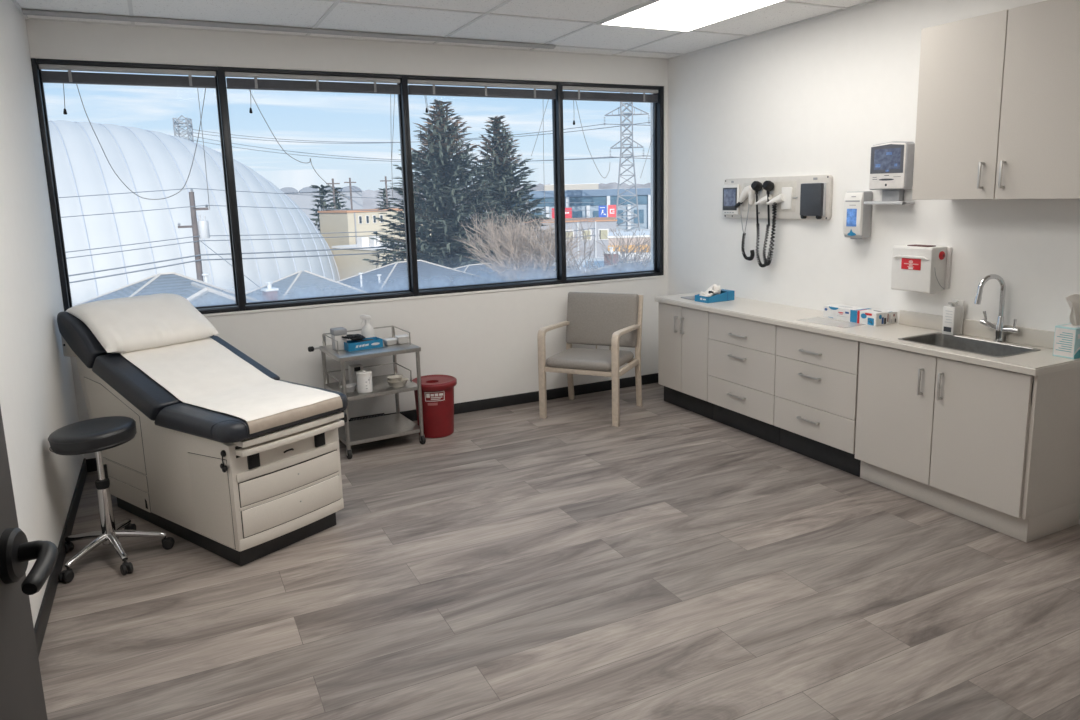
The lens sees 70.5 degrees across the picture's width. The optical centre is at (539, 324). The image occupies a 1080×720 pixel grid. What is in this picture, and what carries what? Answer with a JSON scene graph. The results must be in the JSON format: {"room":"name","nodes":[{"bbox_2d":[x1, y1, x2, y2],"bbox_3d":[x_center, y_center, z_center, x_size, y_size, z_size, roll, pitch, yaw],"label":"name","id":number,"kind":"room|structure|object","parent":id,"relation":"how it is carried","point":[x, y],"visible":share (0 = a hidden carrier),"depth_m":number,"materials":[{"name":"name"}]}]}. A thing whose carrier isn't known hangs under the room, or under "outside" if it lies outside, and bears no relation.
{"room":"examination room","nodes":[
{"label":"examination room","id":0,"kind":"room"},
{"bbox_2d":[0,0,83,626],"bbox_3d":[-1.684,0.030,1.929,0.150,2.841,6.800,-6,11,-26],"label":"wall","id":1,"kind":"structure","parent":0,"point":[38,398],"depth_m":3.72,"materials":[{"name":"paint"}]},
{"bbox_2d":[0,407,57,719],"bbox_3d":[-0.856,0.527,1.079,0.137,2.092,0.860,-4,10,-16],"label":"door","id":2,"kind":"structure","parent":1,"relation":"in","point":[21,687],"depth_m":1.41,"materials":[{"name":"black plastic"}]},
{"bbox_2d":[34,458,86,657],"bbox_3d":[-2.015,1.233,3.077,0.012,0.100,4.388,-6,11,-26],"label":"baseboard","id":3,"kind":"structure","parent":1,"relation":"attached to","point":[41,623],"depth_m":3.58,"materials":[{"name":"black plastic"}]},
{"bbox_2d":[26,20,667,458],"bbox_3d":[-0.992,-0.669,5.889,4.648,2.841,0.200,-6,11,-26],"label":"wall","id":4,"kind":"structure","parent":0,"point":[488,342],"depth_m":5.83,"materials":[{"name":"paint"}]},
{"bbox_2d":[31,58,238,313],"bbox_3d":[-2.604,-0.854,4.996,1.047,1.633,0.104,-6,11,-26],"label":"window","id":5,"kind":"structure","parent":4,"relation":"in","point":[38,85],"depth_m":4.80,"materials":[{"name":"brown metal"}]},
{"bbox_2d":[38,64,215,209],"bbox_3d":[-2.587,-1.184,4.932,0.995,0.904,0.046,-6,11,-26],"label":"blind","id":6,"kind":"object","parent":5,"relation":"attached to","point":[69,77],"visible":1,"depth_m":4.85,"materials":[{"name":"grey plastic"}]},
{"bbox_2d":[22,9,555,48],"bbox_3d":[-1.421,-1.946,5.088,3.402,0.020,0.070,-6,11,-26],"label":"trim","id":7,"kind":"structure","parent":4,"relation":"attached to","point":[25,12],"depth_m":4.91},
{"bbox_2d":[216,66,412,310],"bbox_3d":[-1.573,-0.967,5.493,1.252,1.633,0.104,-6,11,-26],"label":"window","id":8,"kind":"structure","parent":4,"relation":"in","point":[221,79],"depth_m":5.31,"materials":[{"name":"brown metal"}]},
{"bbox_2d":[224,72,399,199],"bbox_3d":[-1.555,-1.312,5.427,1.197,0.874,0.046,-6,11,-26],"label":"blind","id":9,"kind":"object","parent":8,"relation":"attached to","point":[232,83],"visible":1,"depth_m":5.33,"materials":[{"name":"grey plastic"}]},
{"bbox_2d":[30,56,664,316],"bbox_3d":[-0.969,-1.018,5.728,4.618,1.663,0.008,-6,11,-26],"label":"trim","id":10,"kind":"structure","parent":4,"relation":"attached to","point":[500,290],"depth_m":5.76,"materials":[{"name":"paint"}]},
{"bbox_2d":[86,373,657,471],"bbox_3d":[-0.909,0.702,6.028,4.648,0.088,0.012,-6,11,-26],"label":"baseboard","id":11,"kind":"structure","parent":4,"relation":"attached to","point":[477,405],"depth_m":6.41,"materials":[{"name":"black plastic"}]},
{"bbox_2d":[400,75,561,295],"bbox_3d":[-0.434,-1.091,6.041,1.288,1.633,0.104,-6,11,-26],"label":"window","id":12,"kind":"structure","parent":4,"relation":"in","point":[415,290],"depth_m":5.85,"materials":[{"name":"brown metal"}]},
{"bbox_2d":[408,79,555,208],"bbox_3d":[-0.414,-1.363,5.988,1.233,1.024,0.046,-6,11,-26],"label":"blind","id":13,"kind":"object","parent":12,"relation":"attached to","point":[433,90],"visible":1,"depth_m":5.88,"materials":[{"name":"grey plastic"}]},
{"bbox_2d":[555,82,663,283],"bbox_3d":[0.604,-1.205,6.542,1.029,1.633,0.104,-6,11,-26],"label":"window","id":14,"kind":"structure","parent":4,"relation":"in","point":[658,108],"depth_m":6.62,"materials":[{"name":"black metal"}]},
{"bbox_2d":[563,86,657,177],"bbox_3d":[0.603,-1.612,6.456,0.936,0.745,0.046,-6,11,-26],"label":"blind","id":15,"kind":"object","parent":14,"relation":"attached to","point":[567,95],"visible":1,"depth_m":6.38,"materials":[{"name":"grey plastic"}]},
{"bbox_2d":[16,0,870,57],"bbox_3d":[0.462,-1.653,2.648,4.948,0.120,6.950,-6,11,-26],"label":"ceiling","id":16,"kind":"structure","parent":0,"point":[283,13],"depth_m":4.83,"materials":[{"name":"tile"}]},
{"bbox_2d":[12,0,878,59],"bbox_3d":[0.474,-1.588,2.637,4.648,0.012,6.600,-6,11,-26],"label":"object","id":17,"kind":"structure","parent":16,"relation":"attached to","point":[130,7],"depth_m":5.01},
{"bbox_2d":[596,0,787,32],"bbox_3d":[1.108,-1.910,4.446,0.750,0.016,1.795,-6,11,-26],"label":"recessed light","id":18,"kind":"object","parent":16,"relation":"in","point":[687,16],"visible":1,"depth_m":4.84,"materials":[{"name":"white plastic"}]},
{"bbox_2d":[362,182,650,209],"bbox_3d":[-69.463,-35.154,223.169,426.175,10.927,145.398,-6,11,-26],"label":"hill","id":19,"kind":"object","parent":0,"point":[368,203],"visible":0.03,"depth_m":280.08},
{"bbox_2d":[38,382,1079,719],"bbox_3d":[0.539,1.264,3.150,4.948,0.120,6.950,-6,11,-26],"label":"floor","id":20,"kind":"structure","parent":0,"point":[671,561],"depth_m":3.30,"materials":[{"name":"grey wood"}]},
{"bbox_2d":[48,416,174,582],"bbox_3d":[-2.130,0.819,3.779,0.526,0.682,0.562,-6,11,-26],"label":"stool","id":21,"kind":"object","parent":20,"relation":"on","point":[96,435],"visible":0.97,"depth_m":3.72,"materials":[{"name":"black leather"}]},
{"bbox_2d":[57,311,347,565],"bbox_3d":[-1.886,0.498,4.270,1.767,1.136,0.730,6,12,37],"label":"exam table","id":22,"kind":"object","parent":20,"relation":"on","point":[243,492],"visible":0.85,"depth_m":3.86,"materials":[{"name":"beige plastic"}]},
{"bbox_2d":[57,311,213,367],"bbox_3d":[-2.404,0.035,4.582,0.437,0.301,0.722,6,12,37],"label":"cushion","id":23,"kind":"object","parent":22,"relation":"on","point":[78,341],"depth_m":4.28,"materials":[{"name":"blue plastic"}]},
{"bbox_2d":[92,336,279,420],"bbox_3d":[-1.984,0.279,4.304,0.729,0.282,0.722,6,12,37],"label":"seat cushion","id":24,"kind":"object","parent":22,"relation":"on","point":[124,387],"depth_m":4.08,"materials":[{"name":"white paper"}]},
{"bbox_2d":[120,337,339,421],"bbox_3d":[-1.868,0.133,4.206,1.689,0.426,0.530,6,12,37],"label":"paper sheet","id":25,"kind":"object","parent":22,"relation":"on","point":[204,373],"visible":0.69,"depth_m":4.12,"materials":[{"name":"white paper"}]},
{"bbox_2d":[65,293,219,352],"bbox_3d":[-2.341,-0.024,4.512,0.512,0.264,0.650,6,12,37],"label":"pillow","id":26,"kind":"object","parent":25,"relation":"on","point":[127,324],"visible":0.99,"depth_m":4.38,"materials":[{"name":"white fabric"}]},
{"bbox_2d":[154,380,347,442],"bbox_3d":[-1.466,0.434,3.933,0.685,0.111,0.726,6,12,37],"label":"cushion","id":27,"kind":"object","parent":22,"relation":"on","point":[170,413],"depth_m":3.69,"materials":[{"name":"white paper"}]},
{"bbox_2d":[308,326,425,458],"bbox_3d":[-1.226,0.459,5.412,0.650,0.792,0.540,-7,11,-30],"label":"utility cart","id":28,"kind":"object","parent":20,"relation":"on","point":[361,431],"visible":0.77,"depth_m":5.36,"materials":[{"name":"silver metal"}]},
{"bbox_2d":[330,327,346,350],"bbox_3d":[-1.397,0.099,5.313,0.092,0.145,0.098,-7,11,-30],"label":"tub","id":29,"kind":"object","parent":28,"relation":"on","point":[336,333],"visible":0.94,"depth_m":5.28,"materials":[{"name":"grey plastic"}]},
{"bbox_2d":[348,364,362,386],"bbox_3d":[-1.298,0.358,5.401,0.090,0.150,0.072,-7,11,-30],"label":"bottle","id":30,"kind":"object","parent":28,"relation":"on","point":[352,369],"visible":0.59,"depth_m":5.36,"materials":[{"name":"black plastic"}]},
{"bbox_2d":[344,337,382,351],"bbox_3d":[-1.239,0.134,5.340,0.250,0.058,0.121,-8,12,-34],"label":"glove box","id":31,"kind":"object","parent":28,"relation":"on","point":[372,342],"visible":1,"depth_m":5.30,"materials":[{"name":"blue cardboard"}]},
{"bbox_2d":[342,334,365,340],"bbox_3d":[-1.297,0.088,5.314,0.171,0.042,0.097,-7,11,-30],"label":"pressure cuff","id":32,"kind":"object","parent":31,"relation":"on","point":[355,337],"visible":1,"depth_m":5.30,"materials":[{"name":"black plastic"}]},
{"bbox_2d":[356,342,379,347],"bbox_3d":[-1.194,0.141,5.299,0.177,0.019,0.002,-8,12,-34],"label":"print","id":33,"kind":"object","parent":31,"relation":"attached to","point":[377,343],"depth_m":5.30},
{"bbox_2d":[356,370,372,392],"bbox_3d":[-1.201,0.386,5.229,0.106,0.150,0.106,-7,11,-30],"label":"wipes canister","id":34,"kind":"object","parent":28,"relation":"on","point":[364,377],"visible":1,"depth_m":5.19,"materials":[{"name":"white plastic"}]},
{"bbox_2d":[360,315,373,337],"bbox_3d":[-1.250,0.028,5.533,0.093,0.202,0.089,-3,10,-11],"label":"spray bottle","id":35,"kind":"object","parent":28,"relation":"on","point":[367,331],"visible":0.79,"depth_m":5.51,"materials":[{"name":"white plastic"}]},
{"bbox_2d":[319,337,420,361],"bbox_3d":[-1.200,0.169,5.384,0.572,0.028,0.500,-7,11,-30],"label":"shelf","id":36,"kind":"object","parent":28,"relation":"attached to","point":[339,355],"depth_m":5.23,"materials":[{"name":"silver metal"}]},
{"bbox_2d":[325,374,417,400],"bbox_3d":[-1.193,0.440,5.430,0.548,0.026,0.476,-7,11,-30],"label":"shelf","id":37,"kind":"object","parent":28,"relation":"attached to","point":[381,387],"depth_m":5.33,"materials":[{"name":"silver metal"}]},
{"bbox_2d":[338,413,419,444],"bbox_3d":[-1.185,0.745,5.483,0.548,0.026,0.476,-7,11,-30],"label":"shelf","id":38,"kind":"object","parent":28,"relation":"attached to","point":[392,425],"depth_m":5.42,"materials":[{"name":"silver metal"}]},
{"bbox_2d":[386,378,407,386],"bbox_3d":[-0.998,0.410,5.366,0.156,0.045,0.103,-5,10,-19],"label":"dish","id":39,"kind":"object","parent":28,"relation":"on","point":[403,381],"visible":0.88,"depth_m":5.34,"materials":[{"name":"beige plastic"}]},
{"bbox_2d":[395,334,408,343],"bbox_3d":[-0.986,0.106,5.473,0.088,0.054,0.083,-6,11,-24],"label":"tub","id":40,"kind":"object","parent":28,"relation":"on","point":[402,339],"visible":0.84,"depth_m":5.44,"materials":[{"name":"white plastic"}]},
{"bbox_2d":[412,375,456,437],"bbox_3d":[-0.774,0.603,5.635,0.336,0.409,0.336,-6,11,-26],"label":"waste bin","id":41,"kind":"object","parent":20,"relation":"on","point":[437,390],"visible":0.88,"depth_m":5.53,"materials":[{"name":"red plastic"}]},
{"bbox_2d":[538,292,642,426],"bbox_3d":[0.415,0.239,6.058,0.650,0.922,0.653,3,11,25],"label":"chair","id":42,"kind":"object","parent":20,"relation":"on","point":[613,320],"visible":1,"depth_m":6.11,"materials":[{"name":"brown wood"}]},
{"bbox_2d":[658,302,712,419],"bbox_3d":[1.313,0.248,6.097,0.512,0.844,0.638,-6,11,-26],"label":"base cabinet","id":43,"kind":"object","parent":20,"relation":"on","point":[683,338],"visible":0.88,"depth_m":5.98,"materials":[{"name":"beige laminate"}]},
{"bbox_2d":[708,312,779,445],"bbox_3d":[1.610,0.342,5.503,0.510,0.844,0.699,-6,11,-26],"label":"base cabinet","id":44,"kind":"object","parent":20,"relation":"on","point":[741,352],"visible":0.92,"depth_m":5.38,"materials":[{"name":"beige laminate"}]},
{"bbox_2d":[774,325,860,476],"bbox_3d":[1.913,0.438,4.897,0.510,0.844,0.666,-6,11,-26],"label":"base cabinet","id":45,"kind":"object","parent":20,"relation":"on","point":[816,374],"visible":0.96,"depth_m":4.77,"materials":[{"name":"beige laminate"}]},
{"bbox_2d":[855,342,1079,542],"bbox_3d":[2.284,0.557,4.151,0.512,0.844,1.002,-6,11,-26],"label":"base cabinet","id":46,"kind":"object","parent":20,"relation":"on","point":[996,449],"visible":0.98,"depth_m":3.86,"materials":[{"name":"beige laminate"}]},
{"bbox_2d":[655,292,1079,375],"bbox_3d":[1.831,-0.063,4.965,0.504,0.123,3.045,-6,11,-26],"label":"countertop","id":47,"kind":"structure","parent":46,"relation":"on","point":[911,323],"depth_m":4.41,"materials":[{"name":"white laminate"}]},
{"bbox_2d":[695,284,734,302],"bbox_3d":[1.348,-0.248,5.899,0.271,0.126,0.151,-7,11,-30],"label":"tissue box","id":48,"kind":"object","parent":47,"relation":"on","point":[713,294],"visible":1,"depth_m":5.86,"materials":[{"name":"blue cardboard"}]},
{"bbox_2d":[797,317,865,327],"bbox_3d":[1.840,-0.015,4.838,0.210,0.001,0.380,-7,11,-30],"label":"sheet","id":49,"kind":"object","parent":47,"relation":"on","point":[818,320],"visible":1,"depth_m":4.83,"materials":[{"name":"white paper"}]},
{"bbox_2d":[823,304,871,322],"bbox_3d":[1.982,-0.075,4.936,0.128,0.079,0.275,-6,11,-26],"label":"carton","id":50,"kind":"object","parent":47,"relation":"on","point":[834,311],"visible":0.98,"depth_m":4.91,"materials":[{"name":"white cardboard"}]},
{"bbox_2d":[857,309,883,325],"bbox_3d":[2.046,-0.043,4.731,0.069,0.081,0.143,-6,11,-26],"label":"carton","id":51,"kind":"object","parent":47,"relation":"on","point":[868,317],"visible":1,"depth_m":4.69,"materials":[{"name":"white cardboard"}]},
{"bbox_2d":[942,299,963,334],"bbox_3d":[2.345,-0.043,4.342,0.072,0.198,0.080,-6,11,-26],"label":"soap dispenser","id":52,"kind":"object","parent":47,"relation":"on","point":[952,324],"visible":1,"depth_m":4.32,"materials":[{"name":"white plastic"}]},
{"bbox_2d":[898,332,1040,357],"bbox_3d":[2.275,0.185,4.091,0.355,0.169,0.595,-6,11,-26],"label":"sink","id":53,"kind":"object","parent":47,"relation":"in","point":[955,342],"visible":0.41,"depth_m":4.21,"materials":[{"name":"metal"}]},
{"bbox_2d":[974,274,1019,342],"bbox_3d":[2.429,-0.089,4.092,0.228,0.369,0.143,1,10,12],"label":"faucet","id":54,"kind":"object","parent":47,"relation":"on","point":[999,328],"visible":1,"depth_m":4.07,"materials":[{"name":"silver metal"}]},
{"bbox_2d":[1053,294,1079,358],"bbox_3d":[2.606,0.004,3.721,0.152,0.303,0.101,-6,11,-26],"label":"tissue box","id":55,"kind":"object","parent":47,"relation":"on","point":[1066,336],"visible":1,"depth_m":3.70,"materials":[{"name":"white cardboard"}]},
{"bbox_2d":[1056,332,1072,351],"bbox_3d":[2.539,0.084,3.702,0.001,0.091,0.072,-6,11,-26],"label":"print","id":56,"kind":"object","parent":55,"relation":"attached to","point":[1064,340],"depth_m":3.70},
{"bbox_2d":[667,0,1079,523],"bbox_3d":[2.618,-0.440,4.002,0.150,2.841,6.800,-6,11,-26],"label":"wall","id":57,"kind":"structure","parent":0,"point":[815,96],"depth_m":5.04,"materials":[{"name":"paint"}]},
{"bbox_2d":[722,175,832,219],"bbox_3d":[1.687,-0.923,5.569,0.070,0.302,1.075,-6,11,-26],"label":"station","id":58,"kind":"object","parent":57,"relation":"attached to","point":[807,197],"visible":0.98,"depth_m":5.42,"materials":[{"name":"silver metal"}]},
{"bbox_2d":[739,185,754,260],"bbox_3d":[1.576,-0.773,5.809,0.071,0.570,0.158,-6,11,-26],"label":"probe","id":59,"kind":"object","parent":58,"relation":"hanging from","point":[748,192],"visible":0.99,"depth_m":5.78,"materials":[{"name":"white plastic"}]},
{"bbox_2d":[751,181,775,266],"bbox_3d":[1.647,-0.736,5.630,0.091,0.637,0.221,-6,11,-26],"label":"handset","id":60,"kind":"object","parent":58,"relation":"attached to","point":[756,186],"visible":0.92,"depth_m":5.64,"materials":[{"name":"black plastic"}]},
{"bbox_2d":[762,181,783,265],"bbox_3d":[1.689,-0.733,5.544,0.091,0.618,0.170,-6,11,-26],"label":"handset","id":61,"kind":"object","parent":58,"relation":"attached to","point":[768,186],"visible":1,"depth_m":5.54,"materials":[{"name":"black plastic"}]},
{"bbox_2d":[800,182,826,218],"bbox_3d":[1.855,-0.843,5.208,0.042,0.244,0.210,-6,11,-26],"label":"dispenser","id":62,"kind":"object","parent":58,"relation":"on","point":[813,195],"depth_m":5.17,"materials":[{"name":"black plastic"}]},
{"bbox_2d":[843,191,872,238],"bbox_3d":[2.025,-0.698,4.878,0.106,0.303,0.144,-6,11,-26],"label":"dispenser","id":63,"kind":"object","parent":57,"relation":"attached to","point":[857,215],"visible":1,"depth_m":4.83,"materials":[{"name":"white plastic"}]},
{"bbox_2d":[864,141,914,204],"bbox_3d":[2.118,-0.916,4.625,0.115,0.374,0.280,-6,11,-26],"label":"terminal","id":64,"kind":"object","parent":57,"relation":"attached to","point":[891,163],"visible":1,"depth_m":4.58,"materials":[{"name":"grey plastic"}]},
{"bbox_2d":[864,201,914,204],"bbox_3d":[2.123,-0.743,4.655,0.115,0.022,0.280,-6,11,-26],"label":"shelf","id":65,"kind":"object","parent":64,"relation":"attached to","point":[866,202],"depth_m":4.58,"materials":[{"name":"grey plastic"}]},
{"bbox_2d":[891,244,951,293],"bbox_3d":[2.225,-0.330,4.489,0.156,0.272,0.300,-6,11,-26],"label":"box","id":66,"kind":"object","parent":57,"relation":"attached to","point":[915,267],"visible":1,"depth_m":4.41,"materials":[{"name":"white plastic"}]},
{"bbox_2d":[893,255,927,259],"bbox_3d":[2.159,-0.390,4.450,0.016,0.021,0.230,-6,11,-26],"label":"hood","id":67,"kind":"object","parent":66,"relation":"attached to","point":[895,257],"depth_m":4.45,"materials":[{"name":"white plastic"}]},
{"bbox_2d":[899,310,1054,348],"bbox_3d":[2.470,0.031,4.215,0.021,0.088,1.124,-6,11,-26],"label":"backsplash","id":68,"kind":"structure","parent":57,"relation":"attached to","point":[1027,336],"depth_m":4.24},
{"bbox_2d":[912,0,1079,199],"bbox_3d":[2.374,-1.078,3.783,0.350,0.895,0.938,-6,11,-26],"label":"upper cabinet","id":69,"kind":"object","parent":57,"relation":"attached to","point":[998,104],"visible":1,"depth_m":3.72,"materials":[{"name":"beige laminate"}]},
{"label":"outside","id":70,"kind":"structure","parent":0,"visible":0},
{"bbox_2d":[466,217,650,270],"bbox_3d":[-40.024,-21.153,169.475,580.000,1.000,329.700,-6,11,-26],"label":"ground","id":71,"kind":"structure","parent":70,"point":[600,260],"depth_m":71.33,"materials":[{"name":"white snow"}]},
{"bbox_2d":[74,272,259,306],"bbox_3d":[-7.044,1.482,15.012,2.942,5.027,3.129,-9,12,-35],"label":"house","id":72,"kind":"structure","parent":71,"relation":"on","point":[197,292],"depth_m":14.21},
{"bbox_2d":[172,115,193,141],"bbox_3d":[-70.066,-29.658,152.113,3.820,23.321,3.234,-3,10,-6],"label":"lattice pylon","id":73,"kind":"object","parent":71,"relation":"on","point":[187,121],"visible":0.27,"depth_m":150.19,"materials":[{"name":"grey metal"}]},
{"bbox_2d":[48,120,339,306],"bbox_3d":[-33.273,-7.227,49.793,39.539,11.767,40.205,-6,11,-26],"label":"dome","id":74,"kind":"object","parent":71,"relation":"on","point":[143,160],"visible":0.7,"depth_m":40.82,"materials":[{"name":"white fabric"}]},
{"bbox_2d":[178,189,209,281],"bbox_3d":[-12.238,-1.440,27.506,1.050,6.820,0.354,-6,11,-26],"label":"utility pole","id":75,"kind":"object","parent":71,"relation":"on","point":[202,228],"visible":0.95,"depth_m":27.17,"materials":[{"name":"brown wood"}]},
{"bbox_2d":[61,205,583,217],"bbox_3d":[-12.022,-3.866,27.564,41.762,0.897,0.800,-10,13,-42],"label":"power line","id":76,"kind":"object","parent":75,"relation":"attached to","point":[200,205],"visible":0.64,"depth_m":27.54,"materials":[{"name":"metal"}]},
{"bbox_2d":[58,188,594,202],"bbox_3d":[-12.079,-4.365,27.527,41.762,1.097,0.671,-10,13,-42],"label":"power line","id":77,"kind":"object","parent":75,"relation":"attached to","point":[184,188],"visible":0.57,"depth_m":28.21,"materials":[{"name":"metal"}]},
{"bbox_2d":[66,220,594,258],"bbox_3d":[-12.020,-2.605,27.817,41.763,0.990,0.709,-10,13,-42],"label":"power line","id":78,"kind":"object","parent":75,"relation":"attached to","point":[592,220],"visible":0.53,"depth_m":27.71,"materials":[{"name":"metal"}]},
{"bbox_2d":[66,217,594,252],"bbox_3d":[-12.028,-2.827,27.780,41.762,0.880,0.703,-10,13,-42],"label":"power line","id":79,"kind":"object","parent":75,"relation":"attached to","point":[590,217],"visible":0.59,"depth_m":27.86,"materials":[{"name":"metal"}]},
{"bbox_2d":[69,235,594,282],"bbox_3d":[-11.999,-1.694,27.977,41.763,1.499,0.716,-10,13,-42],"label":"power line","id":80,"kind":"object","parent":75,"relation":"attached to","point":[589,235],"visible":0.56,"depth_m":27.70,"materials":[{"name":"metal"}]},
{"bbox_2d":[69,228,594,275],"bbox_3d":[-12.005,-1.980,27.925,41.763,1.279,0.721,-10,13,-42],"label":"power line","id":81,"kind":"object","parent":75,"relation":"attached to","point":[590,228],"visible":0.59,"depth_m":27.79,"materials":[{"name":"metal"}]},
{"bbox_2d":[245,270,368,300],"bbox_3d":[-5.808,0.923,19.316,3.140,4.605,3.140,-10,13,-40],"label":"house","id":82,"kind":"structure","parent":71,"relation":"on","point":[298,284],"depth_m":18.54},
{"bbox_2d":[280,186,362,231],"bbox_3d":[-41.487,-21.694,144.522,15.000,8.600,8.300,-5,10,-18],"label":"arched hall","id":83,"kind":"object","parent":71,"relation":"on","point":[306,200],"visible":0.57,"depth_m":140.37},
{"bbox_2d":[309,185,336,232],"bbox_3d":[-24.299,-11.618,85.739,6.188,8.086,5.923,3,11,22],"label":"conifer","id":84,"kind":"object","parent":71,"relation":"on","point":[322,205],"visible":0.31,"depth_m":85.18,"materials":[{"name":"green plant"}]},
{"bbox_2d":[328,187,350,209],"bbox_3d":[-30.118,-16.677,115.090,5.364,8.134,5.436,0,10,7],"label":"conifer","id":85,"kind":"object","parent":71,"relation":"on","point":[338,205],"visible":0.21,"depth_m":114.46,"materials":[{"name":"green plant"}]},
{"bbox_2d":[332,236,405,279],"bbox_3d":[-10.683,-4.622,55.126,5.760,3.650,6.160,8,13,43],"label":"annex","id":86,"kind":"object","parent":71,"relation":"on","point":[347,265],"visible":0.22,"depth_m":53.08,"materials":[{"name":"paint"}]},
{"bbox_2d":[318,208,437,254],"bbox_3d":[-12.282,-6.438,60.649,4.060,5.440,9.160,8,13,43],"label":"building","id":87,"kind":"structure","parent":71,"relation":"on","point":[332,222],"depth_m":57.12,"materials":[{"name":"paint"}]},
{"bbox_2d":[376,188,395,208],"bbox_3d":[-25.071,-18.195,124.038,5.276,7.925,5.113,-1,10,5],"label":"conifer","id":88,"kind":"object","parent":71,"relation":"on","point":[383,189],"visible":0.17,"depth_m":123.58,"materials":[{"name":"green plant"}]},
{"bbox_2d":[338,260,498,292],"bbox_3d":[-3.862,0.278,23.233,4.740,4.447,4.039,-10,13,-39],"label":"house","id":89,"kind":"structure","parent":71,"relation":"on","point":[390,277],"depth_m":22.26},
{"bbox_2d":[363,99,513,267],"bbox_3d":[-3.952,-3.619,29.721,8.432,9.936,7.843,-6,11,-25],"label":"spruce tree","id":90,"kind":"object","parent":71,"relation":"on","point":[441,193],"visible":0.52,"depth_m":28.80,"materials":[{"name":"green plant"}]},
{"bbox_2d":[457,115,571,267],"bbox_3d":[-1.679,-4.031,32.869,7.325,9.562,7.391,-1,10,3],"label":"spruce tree","id":91,"kind":"object","parent":71,"relation":"on","point":[502,169],"visible":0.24,"depth_m":31.99,"materials":[{"name":"green plant"}]},
{"bbox_2d":[453,254,583,281],"bbox_3d":[-1.464,-0.579,28.132,6.638,4.350,3.841,-9,12,-37],"label":"house","id":92,"kind":"structure","parent":71,"relation":"on","point":[474,269],"depth_m":26.87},
{"bbox_2d":[455,202,597,281],"bbox_3d":[-0.335,-1.881,22.531,4.400,3.491,3.895,-5,10,-21],"label":"bush","id":93,"kind":"object","parent":71,"relation":"on","point":[514,251],"visible":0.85,"depth_m":22.18,"materials":[{"name":"brown plant"}]},
{"bbox_2d":[471,217,616,257],"bbox_3d":[0.109,-8.931,78.607,15.260,3.620,8.200,-1,10,3],"label":"building","id":94,"kind":"structure","parent":71,"relation":"on","point":[603,226],"depth_m":74.37,"materials":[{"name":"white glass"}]},
{"bbox_2d":[482,188,650,229],"bbox_3d":[11.979,-20.238,133.320,44.400,6.740,12.580,-1,10,4],"label":"glass building","id":95,"kind":"structure","parent":71,"relation":"on","point":[601,197],"depth_m":127.37,"materials":[{"name":"blue glass"}]},
{"bbox_2d":[544,183,598,190],"bbox_3d":[8.350,-32.811,201.964,14.160,8.440,10.160,-1,10,3],"label":"warehouse","id":96,"kind":"structure","parent":71,"relation":"on","point":[592,185],"depth_m":196.37,"materials":[{"name":"white"}]},
{"bbox_2d":[526,216,650,275],"bbox_3d":[2.035,-0.856,19.025,4.716,3.859,4.156,0,10,6],"label":"bare tree","id":97,"kind":"object","parent":71,"relation":"on","point":[624,264],"visible":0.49,"depth_m":18.79,"materials":[{"name":"brown plant"}]},
{"bbox_2d":[568,247,650,276],"bbox_3d":[2.839,0.054,22.817,3.833,4.680,4.645,7,13,39],"label":"house","id":98,"kind":"structure","parent":71,"relation":"on","point":[611,250],"depth_m":22.23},
{"bbox_2d":[604,92,648,231],"bbox_3d":[12.191,-22.366,107.125,6.420,19.894,3.694,0,10,7],"label":"lattice pylon","id":99,"kind":"object","parent":71,"relation":"on","point":[622,113],"visible":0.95,"depth_m":106.42,"materials":[{"name":"grey metal"}]},
{"bbox_2d":[177,124,649,143],"bbox_3d":[9.921,-29.403,106.481,107.324,7.104,152.911,-6,11,-26],"label":"power line","id":100,"kind":"object","parent":99,"relation":"attached to","point":[598,124],"visible":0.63,"depth_m":124.44,"materials":[{"name":"metal"}]},
{"bbox_2d":[184,138,650,162],"bbox_3d":[9.997,-26.521,106.977,107.323,10.354,152.912,-6,11,-26],"label":"power line","id":101,"kind":"object","parent":99,"relation":"hanging from","point":[184,138],"visible":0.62,"depth_m":127.69,"materials":[{"name":"metal"}]},
{"bbox_2d":[193,136,645,161],"bbox_3d":[14.859,-26.561,106.462,109.043,10.354,155.712,-6,11,-26],"label":"power line","id":102,"kind":"object","parent":99,"relation":"hanging from","point":[193,136],"visible":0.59,"depth_m":132.85,"materials":[{"name":"metal"}]},
{"bbox_2d":[192,122,649,142],"bbox_3d":[14.783,-29.443,105.967,109.044,7.104,155.711,-6,11,-26],"label":"power line","id":103,"kind":"object","parent":99,"relation":"attached to","point":[645,122],"visible":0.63,"depth_m":128.59,"materials":[{"name":"metal"}]},
{"bbox_2d":[607,231,650,262],"bbox_3d":[10.706,-6.041,62.325,10.160,2.890,6.200,0,10,7],"label":"store","id":104,"kind":"structure","parent":71,"relation":"on","point":[611,236],"depth_m":59.70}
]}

